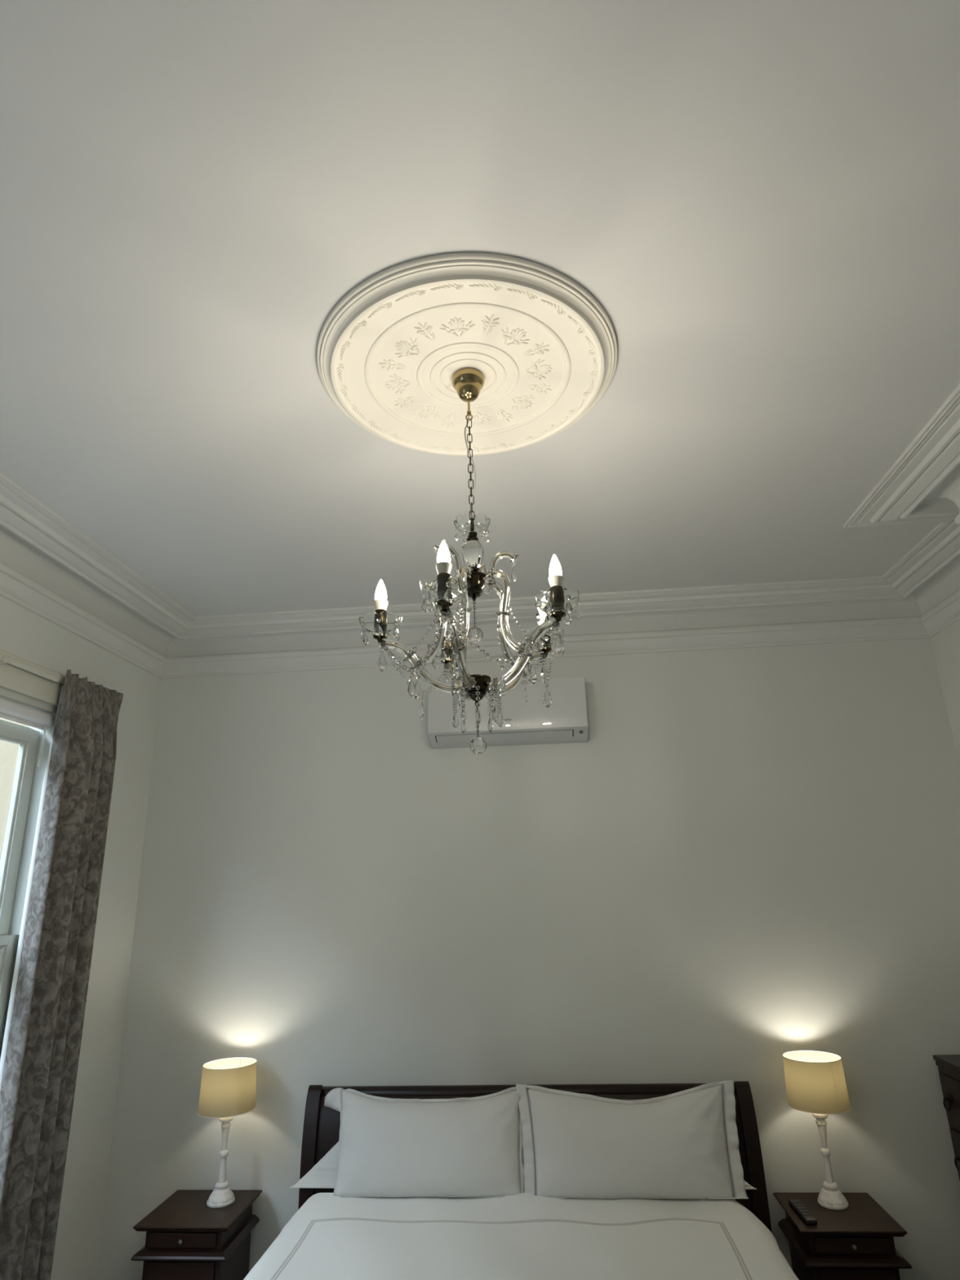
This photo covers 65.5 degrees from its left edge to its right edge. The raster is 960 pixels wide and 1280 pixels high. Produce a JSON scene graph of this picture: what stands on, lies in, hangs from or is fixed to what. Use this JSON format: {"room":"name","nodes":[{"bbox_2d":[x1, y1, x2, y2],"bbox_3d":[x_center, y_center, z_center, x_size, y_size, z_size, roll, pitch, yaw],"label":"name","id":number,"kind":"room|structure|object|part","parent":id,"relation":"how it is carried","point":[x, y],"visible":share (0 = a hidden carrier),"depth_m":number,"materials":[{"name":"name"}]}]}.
{"room":"bedroom","nodes":[
{"label":"bedroom","id":0,"kind":"room"},
{"bbox_2d":[0,595,160,1279],"bbox_3d":[-2.132,0.730,1.182,0.135,3.360,5.700,-3,-18,4],"label":"wall","id":1,"kind":"structure","parent":0,"point":[25,634],"depth_m":3.60,"materials":[{"name":"white paint"}]},
{"bbox_2d":[0,648,65,1059],"bbox_3d":[-1.980,1.048,2.552,0.170,2.211,1.482,-3,-18,4],"label":"window","id":2,"kind":"structure","parent":1,"relation":"in","point":[25,797],"depth_m":3.17,"materials":[{"name":"grey paint"}]},
{"bbox_3d":[-1.961,1.544,2.391,0.044,1.053,1.132,-3,-18,4],"label":"sash","id":3,"kind":"part","parent":2,"relation":"part of","materials":[{"name":"grey paint"}]},
{"bbox_3d":[-2.036,0.665,2.681,0.044,0.899,1.132,-3,-18,4],"label":"sash","id":4,"kind":"part","parent":2,"relation":"part of","materials":[{"name":"grey paint"}]},
{"bbox_2d":[0,697,55,767],"bbox_3d":[-1.993,0.281,2.800,0.060,0.247,1.132,-3,-18,4],"label":"roller blind","id":5,"kind":"object","parent":2,"relation":"attached to","point":[9,710],"visible":1,"depth_m":3.20,"materials":[{"name":"white fabric"}]},
{"bbox_3d":[-1.978,1.114,2.531,0.170,2.073,1.240,-3,-18,4],"label":"frame","id":6,"kind":"part","parent":2,"relation":"part of","materials":[{"name":"grey paint"}]},
{"bbox_2d":[0,653,59,682],"bbox_3d":[-1.958,-0.019,2.698,0.058,0.034,1.330,-3,-18,4],"label":"track","id":7,"kind":"object","parent":2,"relation":"attached to","point":[4,659],"visible":1,"depth_m":3.12,"materials":[{"name":"white"}]},
{"bbox_2d":[0,669,123,1279],"bbox_3d":[-1.794,1.569,3.125,0.142,2.883,0.482,-3,-18,4],"label":"curtain","id":8,"kind":"object","parent":7,"relation":"hanging from","point":[39,1060],"visible":1,"depth_m":3.10,"materials":[{"name":"fabric"}]},
{"bbox_3d":[-1.924,1.031,2.552,0.034,2.181,1.482,-3,-18,4],"label":"architrave","id":9,"kind":"part","parent":2,"relation":"part of","materials":[{"name":"white"}]},
{"bbox_2d":[0,471,195,678],"bbox_3d":[-1.936,-0.767,1.644,0.346,0.238,5.700,-3,-18,4],"label":"trim","id":10,"kind":"structure","parent":1,"relation":"attached to","point":[49,568],"depth_m":3.37,"materials":[{"name":"white paint"}]},
{"bbox_2d":[0,0,959,616],"bbox_3d":[-0.125,-1.052,1.563,4.796,0.150,5.940,-3,-18,4],"label":"ceiling","id":11,"kind":"structure","parent":0,"point":[759,200],"depth_m":1.77,"materials":[{"name":"white paint"}]},
{"bbox_2d":[316,252,617,456],"bbox_3d":[-0.035,-0.760,2.157,0.854,0.042,0.854,-3,-18,4],"label":"ceiling rose","id":12,"kind":"object","parent":11,"relation":"attached to","point":[390,351],"visible":0.98,"depth_m":2.05,"materials":[{"name":"beige paint"}]},
{"bbox_2d":[358,367,581,754],"bbox_3d":[-0.036,-0.242,1.980,0.560,1.089,0.566,-3,-18,4],"label":"chandelier","id":13,"kind":"object","parent":12,"relation":"hanging from","point":[450,643],"visible":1,"depth_m":1.87,"materials":[{"name":"clear glass"}]},
{"bbox_3d":[-0.255,-0.037,1.915,0.112,0.043,0.106,-1,-18,-2],"label":"drip dish","id":14,"kind":"part","parent":13,"relation":"part of","materials":[{"name":"clear glass"}]},
{"bbox_3d":[-0.095,0.031,2.140,0.106,0.043,0.112,5,-19,-19],"label":"drip dish","id":15,"kind":"part","parent":13,"relation":"part of","materials":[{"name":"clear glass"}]},
{"bbox_3d":[-0.082,-0.111,1.702,0.106,0.043,0.112,-7,-19,15],"label":"drip dish","id":16,"kind":"part","parent":13,"relation":"part of","materials":[{"name":"clear glass"}]},
{"bbox_3d":[-0.032,-0.664,2.125,0.012,0.051,0.012,-3,-18,4],"label":"canopy stem","id":17,"kind":"part","parent":13,"relation":"part of","materials":[{"name":"gold metal"}]},
{"bbox_3d":[-0.021,-0.304,2.009,0.095,0.041,0.095,-11,-20,26],"label":"crown dish","id":18,"kind":"part","parent":13,"relation":"part of","materials":[{"name":"clear glass"}]},
{"bbox_2d":[462,539,484,568],"bbox_3d":[-0.019,-0.225,1.983,0.058,0.078,0.058,-3,-18,4],"label":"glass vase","id":19,"kind":"object","parent":13,"relation":"on","point":[473,551],"depth_m":1.96,"materials":[{"name":"clear glass"}]},
{"bbox_3d":[0.178,-0.001,2.066,0.112,0.043,0.106,12,-22,-36],"label":"drip dish","id":20,"kind":"part","parent":13,"relation":"part of","materials":[{"name":"clear glass"}]},
{"bbox_3d":[0.186,-0.089,1.795,0.112,0.043,0.106,-13,-21,32],"label":"drip dish","id":21,"kind":"part","parent":13,"relation":"part of","materials":[{"name":"clear glass"}]},
{"bbox_2d":[842,383,959,528],"bbox_3d":[1.621,-0.764,1.981,0.346,0.238,2.476,-3,-18,4],"label":"trim","id":22,"kind":"structure","parent":11,"relation":"attached to","point":[929,468],"depth_m":2.75,"materials":[{"name":"white paint"}]},
{"bbox_2d":[96,638,959,1279],"bbox_3d":[0.188,1.504,3.781,4.796,3.360,0.120,-3,-18,4],"label":"wall","id":23,"kind":"structure","parent":0,"point":[749,857],"depth_m":3.75,"materials":[{"name":"white paint"}]},
{"bbox_2d":[427,677,588,748],"bbox_3d":[0.146,0.391,3.967,0.830,0.306,0.213,-3,-18,4],"label":"air conditioner","id":24,"kind":"object","parent":23,"relation":"attached to","point":[566,720],"visible":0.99,"depth_m":3.87,"materials":[{"name":"grey plastic"}]},
{"bbox_2d":[161,576,929,678],"bbox_3d":[0.262,-0.059,4.030,4.276,0.238,0.346,-3,-18,4],"label":"trim","id":25,"kind":"structure","parent":23,"relation":"attached to","point":[857,609],"depth_m":4.07,"materials":[{"name":"white paint"}]},
{"bbox_2d":[930,619,959,767],"bbox_3d":[2.252,0.490,0.841,0.120,3.360,5.700,-3,-18,4],"label":"wall","id":26,"kind":"structure","parent":0,"point":[946,643],"depth_m":3.81,"materials":[{"name":"white paint"}]},
{"bbox_2d":[882,519,959,638],"bbox_3d":[2.174,-0.314,3.418,0.346,0.238,1.316,-3,-18,4],"label":"trim","id":27,"kind":"structure","parent":26,"relation":"attached to","point":[930,571],"depth_m":3.66,"materials":[{"name":"white paint"}]},
{"bbox_3d":[0.113,2.255,0.478,4.516,0.100,5.940,-3,-18,4],"label":"floor","id":28,"kind":"structure","parent":0,"visible":0},
{"bbox_2d":[130,1189,262,1279],"bbox_3d":[-1.222,2.798,3.199,0.410,0.620,0.394,-3,-18,4],"label":"bedside table","id":29,"kind":"object","parent":28,"relation":"on","point":[187,1238],"visible":0.97,"depth_m":3.13,"materials":[{"name":"brown wood"}]},
{"bbox_3d":[-1.236,2.765,3.040,0.290,0.385,0.010,-3,-18,4],"label":"door","id":30,"kind":"part","parent":29,"relation":"part of","materials":[{"name":"brown wood"}]},
{"bbox_3d":[-1.244,2.509,3.122,0.290,0.053,0.012,-3,-18,4],"label":"drawer","id":31,"kind":"part","parent":29,"relation":"part of","materials":[{"name":"brown wood"}]},
{"bbox_3d":[-1.228,2.604,3.258,0.405,0.032,0.382,-3,-18,4],"label":"waist moulding","id":32,"kind":"part","parent":29,"relation":"part of","materials":[{"name":"brown wood"}]},
{"bbox_2d":[197,1057,257,1208],"bbox_3d":[-1.166,2.250,3.419,0.256,0.554,0.256,2,-18,-12],"label":"table lamp","id":33,"kind":"object","parent":29,"relation":"on","point":[228,1085],"visible":1,"depth_m":3.38,"materials":[{"name":"white paint"}]},
{"bbox_3d":[-1.164,2.316,3.398,0.062,0.259,0.062,2,-18,-12],"label":"stem","id":34,"kind":"part","parent":33,"relation":"part of","materials":[{"name":"white paint"}]},
{"bbox_3d":[-1.171,2.078,3.475,0.253,0.189,0.253,2,-18,-12],"label":"lamp shade","id":35,"kind":"part","parent":33,"relation":"part of","materials":[{"name":"beige fabric"}]},
{"bbox_2d":[298,1080,772,1233],"bbox_3d":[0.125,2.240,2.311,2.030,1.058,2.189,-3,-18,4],"label":"headboard","id":36,"kind":"object","parent":28,"relation":"on","point":[322,1123],"visible":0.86,"depth_m":3.40,"materials":[{"name":"brown wood"}]},
{"bbox_3d":[-0.764,2.598,3.333,0.062,1.058,0.124,-3,-18,4],"label":"bed post","id":37,"kind":"part","parent":36,"relation":"part of","materials":[{"name":"brown wood"}]},
{"bbox_3d":[0.207,2.103,3.465,2.022,0.068,0.068,-3,-18,4],"label":"rail","id":38,"kind":"part","parent":36,"relation":"part of","materials":[{"name":"brown wood"}]},
{"bbox_3d":[1.195,2.490,3.181,0.062,1.058,0.124,-3,-18,4],"label":"bed post","id":39,"kind":"part","parent":36,"relation":"part of","materials":[{"name":"brown wood"}]},
{"bbox_3d":[0.123,2.287,2.254,1.840,0.308,1.970,-3,-18,4],"label":"mattress","id":40,"kind":"object","parent":36,"relation":"on","visible":0},
{"bbox_2d":[289,1141,338,1188],"bbox_3d":[-0.344,2.277,3.297,0.985,0.235,0.106,-3,-18,4],"label":"pillow","id":41,"kind":"object","parent":40,"relation":"on","point":[322,1175],"visible":0.04,"depth_m":3.30,"materials":[{"name":"white fabric"}]},
{"bbox_2d":[243,1192,799,1279],"bbox_3d":[0.099,2.219,2.184,1.952,0.420,1.959,-3,-18,4],"label":"duvet","id":42,"kind":"object","parent":40,"relation":"on","point":[523,1236],"visible":0.96,"depth_m":2.71,"materials":[{"name":"fabric"}]},
{"bbox_2d":[324,1084,526,1197],"bbox_3d":[-0.258,2.165,3.225,0.924,0.393,0.203,-4,-18,6],"label":"pillow","id":43,"kind":"object","parent":42,"relation":"on","point":[472,1147],"visible":1,"depth_m":3.15,"materials":[{"name":"white fabric"}]},
{"bbox_2d":[515,1080,748,1199],"bbox_3d":[0.628,2.099,3.142,0.944,0.395,0.205,-3,-18,4],"label":"pillow","id":44,"kind":"object","parent":42,"relation":"on","point":[683,1144],"visible":1,"depth_m":3.08,"materials":[{"name":"white fabric"}]},
{"bbox_2d":[743,1179,756,1189],"bbox_3d":[0.683,2.243,3.199,0.940,0.182,0.084,-3,-18,4],"label":"pillow","id":45,"kind":"object","parent":40,"relation":"on","point":[748,1186],"visible":0.02,"depth_m":3.13,"materials":[{"name":"white fabric"}]},
{"bbox_2d":[773,1192,911,1279],"bbox_3d":[1.475,2.648,2.983,0.402,0.620,0.382,-3,-18,4],"label":"bedside table","id":46,"kind":"object","parent":28,"relation":"on","point":[855,1242],"visible":0.99,"depth_m":2.92,"materials":[{"name":"brown wood"}]},
{"bbox_2d":[788,1199,817,1224],"bbox_3d":[1.320,2.338,3.055,0.044,0.020,0.208,-2,-18,2],"label":"remote control","id":47,"kind":"object","parent":46,"relation":"on","point":[796,1204],"visible":1,"depth_m":3.03,"materials":[{"name":"black plastic"}]},
{"bbox_2d":[782,1050,851,1209],"bbox_3d":[1.476,2.107,3.221,0.256,0.554,0.256,-5,-18,10],"label":"table lamp","id":48,"kind":"object","parent":46,"relation":"on","point":[815,1084],"visible":1,"depth_m":3.18,"materials":[{"name":"white paint"}]},
{"bbox_3d":[1.471,1.935,3.277,0.253,0.189,0.253,-5,-18,10],"label":"lamp shade","id":49,"kind":"part","parent":48,"relation":"part of","materials":[{"name":"beige fabric"}]},
{"bbox_3d":[1.478,2.174,3.200,0.062,0.259,0.062,-5,-18,10],"label":"stem","id":50,"kind":"part","parent":48,"relation":"part of","materials":[{"name":"white paint"}]},
{"bbox_3d":[1.469,2.455,3.042,0.397,0.032,0.370,-3,-18,4],"label":"waist moulding","id":51,"kind":"part","parent":46,"relation":"part of","materials":[{"name":"brown wood"}]},
{"bbox_3d":[1.454,2.361,2.912,0.282,0.053,0.012,-3,-18,4],"label":"drawer","id":52,"kind":"part","parent":46,"relation":"part of","materials":[{"name":"brown wood"}]},
{"bbox_3d":[1.453,2.356,2.898,0.017,0.017,0.018,-3,-18,4],"label":"knob","id":53,"kind":"part","parent":46,"relation":"part of","materials":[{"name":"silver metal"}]},
{"bbox_3d":[1.462,2.617,2.830,0.282,0.385,0.010,-3,-18,4],"label":"door","id":54,"kind":"part","parent":46,"relation":"part of","materials":[{"name":"brown wood"}]},
{"bbox_2d":[933,1054,959,1181],"bbox_3d":[2.215,2.271,2.746,0.440,1.150,0.916,-3,-18,4],"label":"chest","id":55,"kind":"object","parent":28,"relation":"on","point":[948,1065],"visible":1,"depth_m":3.23,"materials":[{"name":"brown wood"}]},
{"bbox_3d":[2.028,2.003,3.234,0.022,0.072,0.058,-3,-18,4],"label":"drop handle","id":56,"kind":"part","parent":55,"relation":"part of","materials":[{"name":"black metal"}]},
{"bbox_3d":[2.213,1.754,2.914,0.412,0.024,0.908,-3,-18,4],"label":"cornice moulding","id":57,"kind":"part","parent":55,"relation":"part of","materials":[{"name":"brown wood"}]},
{"bbox_3d":[2.012,1.887,2.893,0.012,0.188,0.850,-3,-18,4],"label":"drawer","id":58,"kind":"part","parent":55,"relation":"part of","materials":[{"name":"brown wood"}]},
{"bbox_3d":[2.018,2.098,2.825,0.012,0.208,0.850,-3,-18,4],"label":"drawer","id":59,"kind":"part","parent":55,"relation":"part of","materials":[{"name":"brown wood"}]},
{"bbox_3d":[2.034,2.214,3.166,0.022,0.072,0.058,-3,-18,4],"label":"drop handle","id":60,"kind":"part","parent":55,"relation":"part of","materials":[{"name":"black metal"}]},
{"bbox_3d":[2.044,0.700,1.470,0.415,3.360,1.784,-3,-18,4],"label":"wall","id":61,"kind":"structure","parent":0,"visible":0},
{"bbox_2d":[844,497,959,528],"bbox_3d":[1.924,-0.451,2.974,0.294,0.238,0.783,13,-23,-38],"label":"trim","id":62,"kind":"structure","parent":61,"relation":"attached to","point":[938,509],"depth_m":3.00,"materials":[{"name":"white paint"}]},
{"bbox_3d":[-3.579,2.387,-0.425,2.679,0.100,80.000,-3,-18,4],"label":"ground","id":63,"kind":"structure","parent":0,"visible":0},
{"bbox_2d":[0,717,28,858],"bbox_3d":[-5.131,0.138,0.445,0.300,4.800,80.000,-3,-18,4],"label":"wall","id":64,"kind":"structure","parent":63,"relation":"on","point":[8,750],"depth_m":6.94,"materials":[{"name":"white paint"}]}
]}

